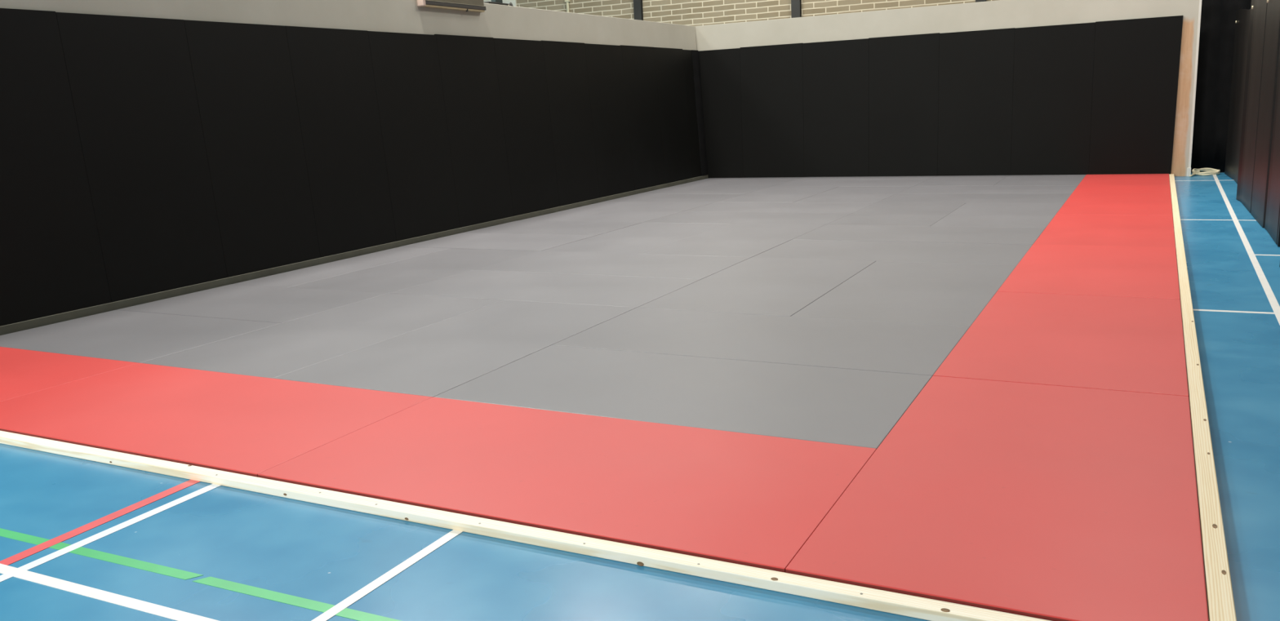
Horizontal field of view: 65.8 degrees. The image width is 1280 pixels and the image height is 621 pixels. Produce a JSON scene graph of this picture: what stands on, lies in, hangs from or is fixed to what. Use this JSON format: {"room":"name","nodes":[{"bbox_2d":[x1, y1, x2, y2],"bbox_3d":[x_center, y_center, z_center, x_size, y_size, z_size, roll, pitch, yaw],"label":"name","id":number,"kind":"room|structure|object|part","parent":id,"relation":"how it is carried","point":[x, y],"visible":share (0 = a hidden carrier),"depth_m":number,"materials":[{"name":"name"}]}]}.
{"room":"sports hall","nodes":[
{"label":"sports hall","id":0,"kind":"room"},
{"bbox_2d":[0,0,697,49],"bbox_3d":[-2.177,-1.950,10.044,0.222,2.475,13.910,3,13,27],"label":"wall","id":1,"kind":"structure","parent":0,"point":[497,21],"depth_m":9.80,"materials":[{"name":"paint"}]},
{"bbox_2d":[0,8,111,326],"bbox_3d":[-4.045,-0.922,6.357,0.123,1.987,1.000,3,13,27],"label":"pad","id":2,"kind":"object","parent":1,"relation":"attached to","point":[51,261],"visible":1,"depth_m":6.52,"materials":[{"name":"black plastic"}]},
{"bbox_2d":[55,12,227,302],"bbox_3d":[-3.589,-1.124,7.224,0.123,1.982,1.000,3,13,27],"label":"pad","id":3,"kind":"object","parent":1,"relation":"attached to","point":[131,81],"visible":1,"depth_m":7.18,"materials":[{"name":"black plastic"}]},
{"bbox_2d":[183,19,320,277],"bbox_3d":[-3.133,-1.327,8.091,0.123,1.981,1.000,3,13,27],"label":"pad","id":4,"kind":"object","parent":1,"relation":"attached to","point":[242,72],"visible":1,"depth_m":8.04,"materials":[{"name":"black plastic"}]},
{"bbox_2d":[284,25,396,257],"bbox_3d":[-2.678,-1.531,8.958,0.123,1.982,1.000,3,13,27],"label":"pad","id":5,"kind":"object","parent":1,"relation":"attached to","point":[333,74],"visible":1,"depth_m":8.92,"materials":[{"name":"black plastic"}]},
{"bbox_2d":[0,174,708,335],"bbox_3d":[-1.994,-0.784,10.257,0.034,0.092,13.570,3,13,27],"label":"baseboard","id":6,"kind":"structure","parent":1,"relation":"attached to","point":[48,320],"depth_m":8.26,"materials":[{"name":"black"}]},
{"bbox_2d":[368,31,460,241],"bbox_3d":[-2.222,-1.734,9.824,0.123,1.979,1.000,3,13,27],"label":"pad","id":7,"kind":"object","parent":1,"relation":"attached to","point":[406,71],"visible":1,"depth_m":9.79,"materials":[{"name":"black plastic"}]},
{"bbox_3d":[-1.930,-3.175,10.312,0.068,0.034,1.020,3,13,27],"label":"rail","id":8,"kind":"part","parent":1,"relation":"part of","materials":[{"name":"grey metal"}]},
{"bbox_2d":[434,34,513,227],"bbox_3d":[-1.767,-1.942,10.690,0.123,1.988,1.000,3,13,27],"label":"pad","id":9,"kind":"object","parent":1,"relation":"attached to","point":[468,64],"visible":1,"depth_m":10.66,"materials":[{"name":"black plastic"}]},
{"bbox_2d":[484,0,512,5],"bbox_3d":[-1.592,-3.482,11.126,0.086,0.129,0.483,3,13,27],"label":"wall bracket","id":10,"kind":"object","parent":1,"relation":"on","point":[493,2],"visible":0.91,"depth_m":11.08,"materials":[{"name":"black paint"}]},
{"bbox_3d":[-1.615,-3.438,11.089,0.082,0.022,0.380,3,13,27],"label":"plate","id":11,"kind":"part","parent":10,"relation":"part of","materials":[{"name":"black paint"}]},
{"bbox_2d":[493,37,559,216],"bbox_3d":[-1.312,-2.144,11.557,0.123,1.983,1.000,3,13,27],"label":"pad","id":12,"kind":"object","parent":1,"relation":"attached to","point":[520,63],"visible":1,"depth_m":11.53,"materials":[{"name":"black plastic"}]},
{"bbox_2d":[541,40,599,206],"bbox_3d":[-0.857,-2.350,12.423,0.123,1.989,1.000,3,13,27],"label":"pad","id":13,"kind":"object","parent":1,"relation":"attached to","point":[565,62],"visible":1,"depth_m":12.39,"materials":[{"name":"black plastic"}]},
{"bbox_2d":[584,43,635,197],"bbox_3d":[-0.401,-2.551,13.290,0.123,1.983,1.000,3,13,27],"label":"pad","id":14,"kind":"object","parent":1,"relation":"attached to","point":[605,67],"visible":1,"depth_m":13.25,"materials":[{"name":"black plastic"}]},
{"bbox_2d":[619,44,665,190],"bbox_3d":[0.054,-2.758,14.156,0.123,1.990,1.000,3,13,27],"label":"pad","id":15,"kind":"object","parent":1,"relation":"attached to","point":[638,62],"visible":1,"depth_m":14.14,"materials":[{"name":"black plastic"}]},
{"bbox_2d":[653,47,693,183],"bbox_3d":[0.510,-2.962,15.023,0.123,1.989,1.000,3,13,27],"label":"pad","id":16,"kind":"object","parent":1,"relation":"attached to","point":[669,64],"visible":1,"depth_m":15.00,"materials":[{"name":"black plastic"}]},
{"bbox_2d":[682,49,701,177],"bbox_3d":[0.813,-3.092,15.601,0.123,1.979,0.330,3,13,27],"label":"pad","id":17,"kind":"object","parent":1,"relation":"attached to","point":[687,57],"visible":1,"depth_m":15.59,"materials":[{"name":"black plastic"}]},
{"bbox_2d":[691,49,707,176],"bbox_3d":[0.949,-3.151,15.847,0.135,1.980,0.234,3,13,27],"label":"strip","id":18,"kind":"object","parent":1,"relation":"attached to","point":[695,54],"visible":1,"depth_m":15.82,"materials":[{"name":"black fabric"}]},
{"bbox_2d":[0,172,1279,620],"bbox_3d":[-0.238,0.055,6.317,22.500,0.102,24.000,3,13,27],"label":"floor","id":19,"kind":"structure","parent":0,"point":[81,540],"depth_m":3.02,"materials":[{"name":"blue"}]},
{"bbox_2d":[0,346,137,401],"bbox_3d":[-3.652,0.362,5.299,1.612,0.040,1.000,3,13,27],"label":"mat","id":20,"kind":"object","parent":19,"relation":"on","point":[23,372],"visible":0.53,"depth_m":5.30,"materials":[{"name":"red plastic"}]},
{"bbox_2d":[0,310,280,363],"bbox_3d":[-3.196,0.159,6.166,1.612,0.040,1.000,3,13,27],"label":"mat","id":21,"kind":"object","parent":19,"relation":"on","point":[131,336],"visible":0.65,"depth_m":6.10,"materials":[{"name":"grey plastic"}]},
{"bbox_2d":[0,363,432,477],"bbox_3d":[-2.046,0.457,4.478,2.000,0.040,1.000,3,13,27],"label":"mat","id":22,"kind":"object","parent":19,"relation":"on","point":[248,425],"visible":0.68,"depth_m":4.35,"materials":[{"name":"red plastic"}]},
{"bbox_2d":[116,284,388,323],"bbox_3d":[-2.741,-0.045,7.032,1.612,0.040,1.000,3,13,27],"label":"mat","id":23,"kind":"object","parent":19,"relation":"on","point":[275,304],"visible":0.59,"depth_m":6.97,"materials":[{"name":"grey plastic"}]},
{"bbox_2d":[141,293,502,378],"bbox_3d":[-1.808,0.126,6.005,1.000,0.040,2.000,3,13,27],"label":"mat","id":24,"kind":"object","parent":19,"relation":"on","point":[272,352],"visible":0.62,"depth_m":5.81,"materials":[{"name":"grey plastic"}]},
{"bbox_2d":[234,246,449,287],"bbox_3d":[-2.502,-0.377,8.560,0.612,0.040,2.000,3,13,27],"label":"mat","id":25,"kind":"object","parent":19,"relation":"on","point":[305,275],"visible":0.59,"depth_m":8.42,"materials":[{"name":"grey plastic"}]},
{"bbox_2d":[290,248,537,293],"bbox_3d":[-1.786,-0.334,8.193,1.000,0.039,2.000,3,13,27],"label":"mat","id":26,"kind":"object","parent":19,"relation":"on","point":[390,277],"visible":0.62,"depth_m":8.04,"materials":[{"name":"grey plastic"}]},
{"bbox_2d":[273,299,635,397],"bbox_3d":[-0.919,0.177,5.550,1.000,0.041,2.000,3,13,27],"label":"mat","id":27,"kind":"object","parent":19,"relation":"on","point":[433,360],"visible":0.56,"depth_m":5.33,"materials":[{"name":"grey plastic"}]},
{"bbox_2d":[402,232,595,251],"bbox_3d":[-1.375,-0.657,9.632,1.612,0.041,1.000,3,13,27],"label":"mat","id":28,"kind":"object","parent":19,"relation":"on","point":[511,242],"visible":0.62,"depth_m":9.58,"materials":[{"name":"grey plastic"}]},
{"bbox_2d":[0,431,1049,620],"bbox_3d":[-1.667,0.607,3.699,6.718,0.031,0.059,3,13,27],"label":"edge timber","id":29,"kind":"object","parent":19,"relation":"on","point":[900,604],"visible":1,"depth_m":2.95,"materials":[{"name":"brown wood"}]},
{"bbox_2d":[390,270,701,307],"bbox_3d":[-0.680,-0.154,7.078,2.000,0.040,1.000,3,13,27],"label":"mat","id":30,"kind":"object","parent":19,"relation":"on","point":[564,288],"visible":0.66,"depth_m":7.01,"materials":[{"name":"grey plastic"}]},
{"bbox_2d":[464,220,641,235],"bbox_3d":[-0.919,-0.861,10.499,1.612,0.041,1.000,3,13,27],"label":"mat","id":31,"kind":"object","parent":19,"relation":"on","point":[563,228],"visible":0.62,"depth_m":10.46,"materials":[{"name":"grey plastic"}]},
{"bbox_2d":[257,397,876,573],"bbox_3d":[-0.268,0.562,3.568,2.000,0.040,1.000,3,13,27],"label":"mat","id":32,"kind":"object","parent":19,"relation":"on","point":[753,500],"visible":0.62,"depth_m":3.43,"materials":[{"name":"red plastic"}]},
{"bbox_2d":[520,201,643,221],"bbox_3d":[-0.681,-1.192,12.026,0.612,0.039,2.000,3,13,27],"label":"mat","id":33,"kind":"object","parent":19,"relation":"on","point":[570,214],"visible":0.62,"depth_m":11.94,"materials":[{"name":"grey plastic"}]},
{"bbox_2d":[473,250,751,279],"bbox_3d":[-0.225,-0.358,7.944,2.000,0.041,1.000,3,13,27],"label":"mat","id":34,"kind":"object","parent":19,"relation":"on","point":[650,265],"visible":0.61,"depth_m":7.88,"materials":[{"name":"grey plastic"}]},
{"bbox_2d":[542,222,728,253],"bbox_3d":[0.014,-0.689,9.472,1.000,0.039,2.000,3,13,27],"label":"mat","id":35,"kind":"object","parent":19,"relation":"on","point":[642,237],"visible":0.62,"depth_m":9.35,"materials":[{"name":"grey plastic"}]},
{"bbox_2d":[564,201,713,222],"bbox_3d":[0.036,-1.150,11.660,1.000,0.040,2.000,3,13,27],"label":"mat","id":36,"kind":"object","parent":19,"relation":"on","point":[644,211],"visible":0.65,"depth_m":11.56,"materials":[{"name":"grey plastic"}]},
{"bbox_2d":[604,194,742,202],"bbox_3d":[0.447,-1.472,13.099,1.612,0.040,1.000,3,13,27],"label":"mat","id":37,"kind":"object","parent":19,"relation":"on","point":[636,197],"visible":0.65,"depth_m":13.06,"materials":[{"name":"grey plastic"}]},
{"bbox_2d":[433,345,932,448],"bbox_3d":[0.187,0.359,4.435,2.000,0.040,1.000,3,13,27],"label":"mat","id":38,"kind":"object","parent":19,"relation":"on","point":[828,405],"visible":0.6,"depth_m":4.33,"materials":[{"name":"grey plastic"}]},
{"bbox_2d":[637,186,768,194],"bbox_3d":[0.902,-1.676,13.965,1.612,0.041,1.000,3,13,27],"label":"mat","id":39,"kind":"object","parent":19,"relation":"on","point":[668,190],"visible":0.66,"depth_m":13.90,"materials":[{"name":"grey plastic"}]},
{"bbox_2d":[671,177,742,186],"bbox_3d":[1.042,-1.963,15.305,0.612,0.040,1.566,3,13,27],"label":"mat","id":40,"kind":"object","parent":19,"relation":"on","point":[709,181],"visible":0.64,"depth_m":15.27,"materials":[{"name":"grey plastic"}]},
{"bbox_2d":[641,223,823,257],"bbox_3d":[0.903,-0.638,9.017,1.000,0.040,2.000,3,13,27],"label":"mat","id":41,"kind":"object","parent":19,"relation":"on","point":[736,240],"visible":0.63,"depth_m":8.87,"materials":[{"name":"grey plastic"}]},
{"bbox_2d":[643,211,851,225],"bbox_3d":[1.142,-0.969,10.544,2.000,0.039,1.000,3,13,27],"label":"mat","id":42,"kind":"object","parent":19,"relation":"on","point":[687,217],"visible":0.66,"depth_m":10.50,"materials":[{"name":"grey plastic"}]},
{"bbox_2d":[707,177,803,186],"bbox_3d":[1.759,-1.921,14.938,1.000,0.040,1.566,3,13,27],"label":"mat","id":43,"kind":"object","parent":19,"relation":"on","point":[761,181],"visible":0.57,"depth_m":14.88,"materials":[{"name":"grey plastic"}]},
{"bbox_2d":[637,257,875,316],"bbox_3d":[0.881,-0.177,6.829,1.000,0.040,2.000,3,13,27],"label":"mat","id":44,"kind":"object","parent":19,"relation":"on","point":[775,286],"visible":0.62,"depth_m":6.65,"materials":[{"name":"grey plastic"}]},
{"bbox_2d":[552,307,969,376],"bbox_3d":[0.643,0.155,5.301,2.000,0.040,1.000,3,13,27],"label":"mat","id":45,"kind":"object","parent":19,"relation":"on","point":[913,348],"visible":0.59,"depth_m":5.21,"materials":[{"name":"grey plastic"}]},
{"bbox_2d":[715,186,839,202],"bbox_3d":[1.836,-1.505,12.938,1.000,0.040,2.000,3,13,27],"label":"mat","id":46,"kind":"object","parent":19,"relation":"on","point":[770,194],"visible":0.63,"depth_m":12.82,"materials":[{"name":"grey plastic"}]},
{"bbox_2d":[684,202,875,213],"bbox_3d":[1.597,-1.173,11.411,2.000,0.039,1.000,3,13,27],"label":"mat","id":47,"kind":"object","parent":19,"relation":"on","point":[812,207],"visible":0.63,"depth_m":11.37,"materials":[{"name":"grey plastic"}]},
{"bbox_2d":[771,179,927,186],"bbox_3d":[2.963,-1.785,14.011,2.000,0.040,1.000,3,13,27],"label":"mat","id":48,"kind":"object","parent":19,"relation":"on","point":[848,182],"visible":0.62,"depth_m":13.97,"materials":[{"name":"grey plastic"}]},
{"bbox_2d":[794,186,912,202],"bbox_3d":[2.725,-1.452,12.483,1.000,0.039,2.000,3,13,27],"label":"mat","id":49,"kind":"object","parent":19,"relation":"on","point":[842,193],"visible":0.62,"depth_m":12.40,"materials":[{"name":"grey plastic"}]},
{"bbox_2d":[794,175,936,180],"bbox_3d":[3.320,-1.945,14.689,2.000,0.040,0.566,3,13,27],"label":"mat","id":50,"kind":"object","parent":19,"relation":"on","point":[846,178],"visible":0.58,"depth_m":14.67,"materials":[{"name":"grey plastic"}]},
{"bbox_2d":[753,240,1032,265],"bbox_3d":[2.009,-0.456,7.901,2.000,0.039,1.000,3,13,27],"label":"mat","id":51,"kind":"object","parent":19,"relation":"on","point":[894,251],"visible":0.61,"depth_m":7.84,"materials":[{"name":"grey plastic"}]},
{"bbox_2d":[825,202,965,226],"bbox_3d":[2.703,-0.993,10.295,1.000,0.040,2.000,3,13,27],"label":"mat","id":52,"kind":"object","parent":19,"relation":"on","point":[881,214],"visible":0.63,"depth_m":10.19,"materials":[{"name":"grey plastic"}]},
{"bbox_2d":[791,261,1017,326],"bbox_3d":[1.770,-0.124,6.374,1.000,0.039,2.000,3,13,27],"label":"mat","id":53,"kind":"object","parent":19,"relation":"on","point":[944,294],"visible":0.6,"depth_m":6.19,"materials":[{"name":"grey plastic"}]},
{"bbox_2d":[791,225,1045,244],"bbox_3d":[2.464,-0.661,8.768,2.000,0.041,1.000,3,13,27],"label":"mat","id":54,"kind":"object","parent":19,"relation":"on","point":[984,235],"visible":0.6,"depth_m":8.71,"materials":[{"name":"grey plastic"}]},
{"bbox_2d":[914,175,1008,186],"bbox_3d":[4.426,-1.764,13.573,1.000,0.040,1.566,3,13,27],"label":"mat","id":55,"kind":"object","parent":19,"relation":"on","point":[939,180],"visible":0.63,"depth_m":13.50,"materials":[{"name":"grey plastic"}]},
{"bbox_2d":[877,193,1071,203],"bbox_3d":[3.831,-1.272,11.368,2.000,0.039,1.000,3,13,27],"label":"mat","id":56,"kind":"object","parent":19,"relation":"on","point":[898,197],"visible":0.65,"depth_m":11.34,"materials":[{"name":"grey plastic"}]},
{"bbox_2d":[897,185,1077,193],"bbox_3d":[4.286,-1.476,12.234,2.000,0.039,1.000,3,13,27],"label":"mat","id":57,"kind":"object","parent":19,"relation":"on","point":[1010,188],"visible":0.58,"depth_m":12.21,"materials":[{"name":"grey plastic"}]},
{"bbox_2d":[785,376,1208,620],"bbox_3d":[1.293,0.539,3.319,1.000,0.040,2.000,3,13,27],"label":"mat","id":58,"kind":"object","parent":19,"relation":"on","point":[1051,503],"visible":0.84,"depth_m":2.98,"materials":[{"name":"red plastic"}]},
{"bbox_2d":[931,202,1064,227],"bbox_3d":[3.592,-0.940,9.840,1.000,0.040,2.000,3,13,27],"label":"mat","id":59,"kind":"object","parent":19,"relation":"on","point":[970,214],"visible":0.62,"depth_m":9.71,"materials":[{"name":"grey plastic"}]},
{"bbox_2d":[993,174,1085,186],"bbox_3d":[5.315,-1.711,13.119,1.000,0.040,1.566,3,13,27],"label":"mat","id":60,"kind":"object","parent":19,"relation":"on","point":[1029,180],"visible":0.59,"depth_m":13.06,"materials":[{"name":"grey plastic"}]},
{"bbox_2d":[933,291,1188,396],"bbox_3d":[2.204,0.131,5.052,1.000,0.041,2.000,3,13,27],"label":"mat","id":61,"kind":"object","parent":19,"relation":"on","point":[1136,344],"visible":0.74,"depth_m":4.82,"materials":[{"name":"red plastic"}]},
{"bbox_2d":[997,244,1180,299],"bbox_3d":[3.115,-0.277,6.785,1.000,0.042,2.000,3,13,27],"label":"mat","id":62,"kind":"object","parent":19,"relation":"on","point":[1144,272],"visible":0.75,"depth_m":6.61,"materials":[{"name":"red plastic"}]},
{"bbox_2d":[1033,214,1175,247],"bbox_3d":[4.026,-0.684,8.519,1.000,0.041,2.000,3,13,27],"label":"mat","id":63,"kind":"object","parent":19,"relation":"on","point":[1121,230],"visible":0.71,"depth_m":8.39,"materials":[{"name":"red plastic"}]},
{"bbox_2d":[1056,193,1173,215],"bbox_3d":[4.936,-1.092,10.252,1.000,0.042,2.000,3,13,27],"label":"mat","id":64,"kind":"object","parent":19,"relation":"on","point":[1155,204],"visible":0.73,"depth_m":10.12,"materials":[{"name":"red plastic"}]},
{"bbox_2d":[1072,177,1170,193],"bbox_3d":[5.847,-1.500,11.985,1.000,0.042,2.000,3,13,27],"label":"mat","id":65,"kind":"object","parent":19,"relation":"on","point":[1156,184],"visible":0.76,"depth_m":11.87,"materials":[{"name":"red plastic"}]},
{"bbox_2d":[1084,173,1168,177],"bbox_3d":[6.432,-1.761,13.097,1.000,0.041,0.566,3,13,27],"label":"mat","id":66,"kind":"object","parent":19,"relation":"on","point":[1110,175],"visible":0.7,"depth_m":13.08,"materials":[{"name":"red plastic"}]},
{"bbox_2d":[1168,173,1236,620],"bbox_3d":[4.178,-0.511,7.670,0.057,0.036,12.602,3,13,27],"label":"edge timber","id":67,"kind":"object","parent":19,"relation":"on","point":[1220,596],"visible":0.99,"depth_m":3.24,"materials":[{"name":"yellow wood"}]},
{"bbox_2d":[1189,167,1220,177],"bbox_3d":[7.470,-1.828,13.083,0.323,0.082,0.503,5,14,34],"label":"strap","id":68,"kind":"object","parent":19,"relation":"on","point":[1207,171],"visible":1,"depth_m":13.06,"materials":[{"name":"beige fabric"}]},
{"bbox_2d":[1191,0,1251,172],"bbox_3d":[8.696,-3.863,12.443,3.600,4.200,0.099,3,13,27],"label":"curtain","id":69,"kind":"object","parent":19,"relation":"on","point":[1218,17],"visible":0.22,"depth_m":13.19,"materials":[{"name":"black fabric"}]},
{"bbox_2d":[1224,0,1279,266],"bbox_3d":[4.736,-1.495,7.193,0.164,2.096,13.222,3,13,27],"label":"wall padding","id":70,"kind":"object","parent":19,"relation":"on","point":[1252,158],"visible":1,"depth_m":9.22,"materials":[{"name":"black plastic"}]},
{"bbox_3d":[7.017,-2.502,11.465,0.064,2.096,3.332,3,13,26],"label":"curtain panel","id":71,"kind":"part","parent":70,"relation":"part of","materials":[{"name":"black fabric"}]},
{"bbox_2d":[515,0,995,26],"bbox_3d":[5.106,-5.881,16.075,22.900,7.000,0.200,3,13,27],"label":"wall","id":72,"kind":"structure","parent":0,"point":[686,12],"depth_m":18.00,"materials":[{"name":"beige brick"}]},
{"bbox_2d":[483,0,516,6],"bbox_3d":[-3.721,-6.377,20.465,2.760,7.000,0.030,3,13,27],"label":"trim","id":73,"kind":"structure","parent":72,"relation":"attached to","point":[513,2],"depth_m":19.92,"materials":[{"name":"white"}]},
{"bbox_2d":[564,0,569,12],"bbox_3d":[-1.426,-6.237,19.273,0.090,7.000,0.062,3,13,27],"label":"conduit pipe","id":74,"kind":"object","parent":72,"relation":"attached to","point":[566,2],"visible":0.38,"depth_m":19.31,"materials":[{"name":"white plastic"}]},
{"bbox_2d":[633,0,643,20],"bbox_3d":[-0.056,-6.155,18.565,0.156,7.000,0.075,3,13,27],"label":"steel column","id":75,"kind":"structure","parent":72,"relation":"attached to","point":[637,4],"depth_m":18.64,"materials":[{"name":"grey metal"}]},
{"bbox_2d":[791,0,801,17],"bbox_3d":[2.696,-5.992,17.157,0.156,7.000,0.075,3,13,27],"label":"steel column","id":76,"kind":"structure","parent":72,"relation":"attached to","point":[796,11],"depth_m":17.28,"materials":[{"name":"grey metal"}]},
{"bbox_2d":[695,0,1199,176],"bbox_3d":[4.077,-3.155,14.435,7.020,2.440,0.100,3,13,27],"label":"wall","id":77,"kind":"structure","parent":0,"point":[997,14],"depth_m":13.80,"materials":[{"name":"paint"}]},
{"bbox_2d":[697,48,743,177],"bbox_3d":[1.287,-3.116,15.832,0.736,2.050,0.033,3,13,27],"label":"pad","id":78,"kind":"object","parent":77,"relation":"attached to","point":[719,69],"visible":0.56,"depth_m":15.79,"materials":[{"name":"black plastic"}]},
{"bbox_2d":[740,42,804,177],"bbox_3d":[2.063,-3.075,15.434,1.009,2.059,0.033,3,13,27],"label":"pad","id":79,"kind":"object","parent":77,"relation":"attached to","point":[771,76],"visible":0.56,"depth_m":15.41,"materials":[{"name":"black plastic"}]},
{"bbox_2d":[802,38,868,177],"bbox_3d":[2.961,-3.019,14.975,1.009,2.054,0.033,3,13,27],"label":"pad","id":80,"kind":"object","parent":77,"relation":"attached to","point":[835,73],"visible":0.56,"depth_m":14.95,"materials":[{"name":"black plastic"}]},
{"bbox_2d":[868,32,939,176],"bbox_3d":[3.858,-2.969,14.515,1.009,2.060,0.033,3,13,27],"label":"pad","id":81,"kind":"object","parent":77,"relation":"attached to","point":[904,69],"visible":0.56,"depth_m":14.49,"materials":[{"name":"black fabric"}]},
{"bbox_2d":[937,27,1014,175],"bbox_3d":[4.756,-2.913,14.057,1.009,2.053,0.033,3,13,27],"label":"pad","id":82,"kind":"object","parent":77,"relation":"attached to","point":[976,68],"visible":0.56,"depth_m":14.03,"materials":[{"name":"black plastic"}]},
{"bbox_2d":[1010,22,1095,175],"bbox_3d":[5.654,-2.858,13.598,1.009,2.049,0.033,3,13,27],"label":"pad","id":83,"kind":"object","parent":77,"relation":"attached to","point":[1054,64],"visible":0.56,"depth_m":13.57,"materials":[{"name":"black plastic"}]},
{"bbox_2d":[1088,15,1182,174],"bbox_3d":[6.557,-2.808,13.135,1.022,2.056,0.033,3,13,27],"label":"pad","id":84,"kind":"object","parent":77,"relation":"attached to","point":[1136,61],"visible":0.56,"depth_m":13.11,"materials":[{"name":"black plastic"}]},
{"bbox_2d":[1186,167,1191,176],"bbox_3d":[7.219,-1.822,13.025,0.049,0.115,0.018,3,13,27],"label":"trim","id":85,"kind":"structure","parent":77,"relation":"attached to","point":[1188,169],"depth_m":13.02,"materials":[{"name":"white paint"}]},
{"bbox_2d":[1188,0,1201,167],"bbox_3d":[7.198,-2.971,12.838,0.028,2.440,0.112,3,13,27],"label":"trim","id":86,"kind":"structure","parent":77,"relation":"attached to","point":[1200,1],"depth_m":12.79,"materials":[{"name":"white paint"}]}
]}

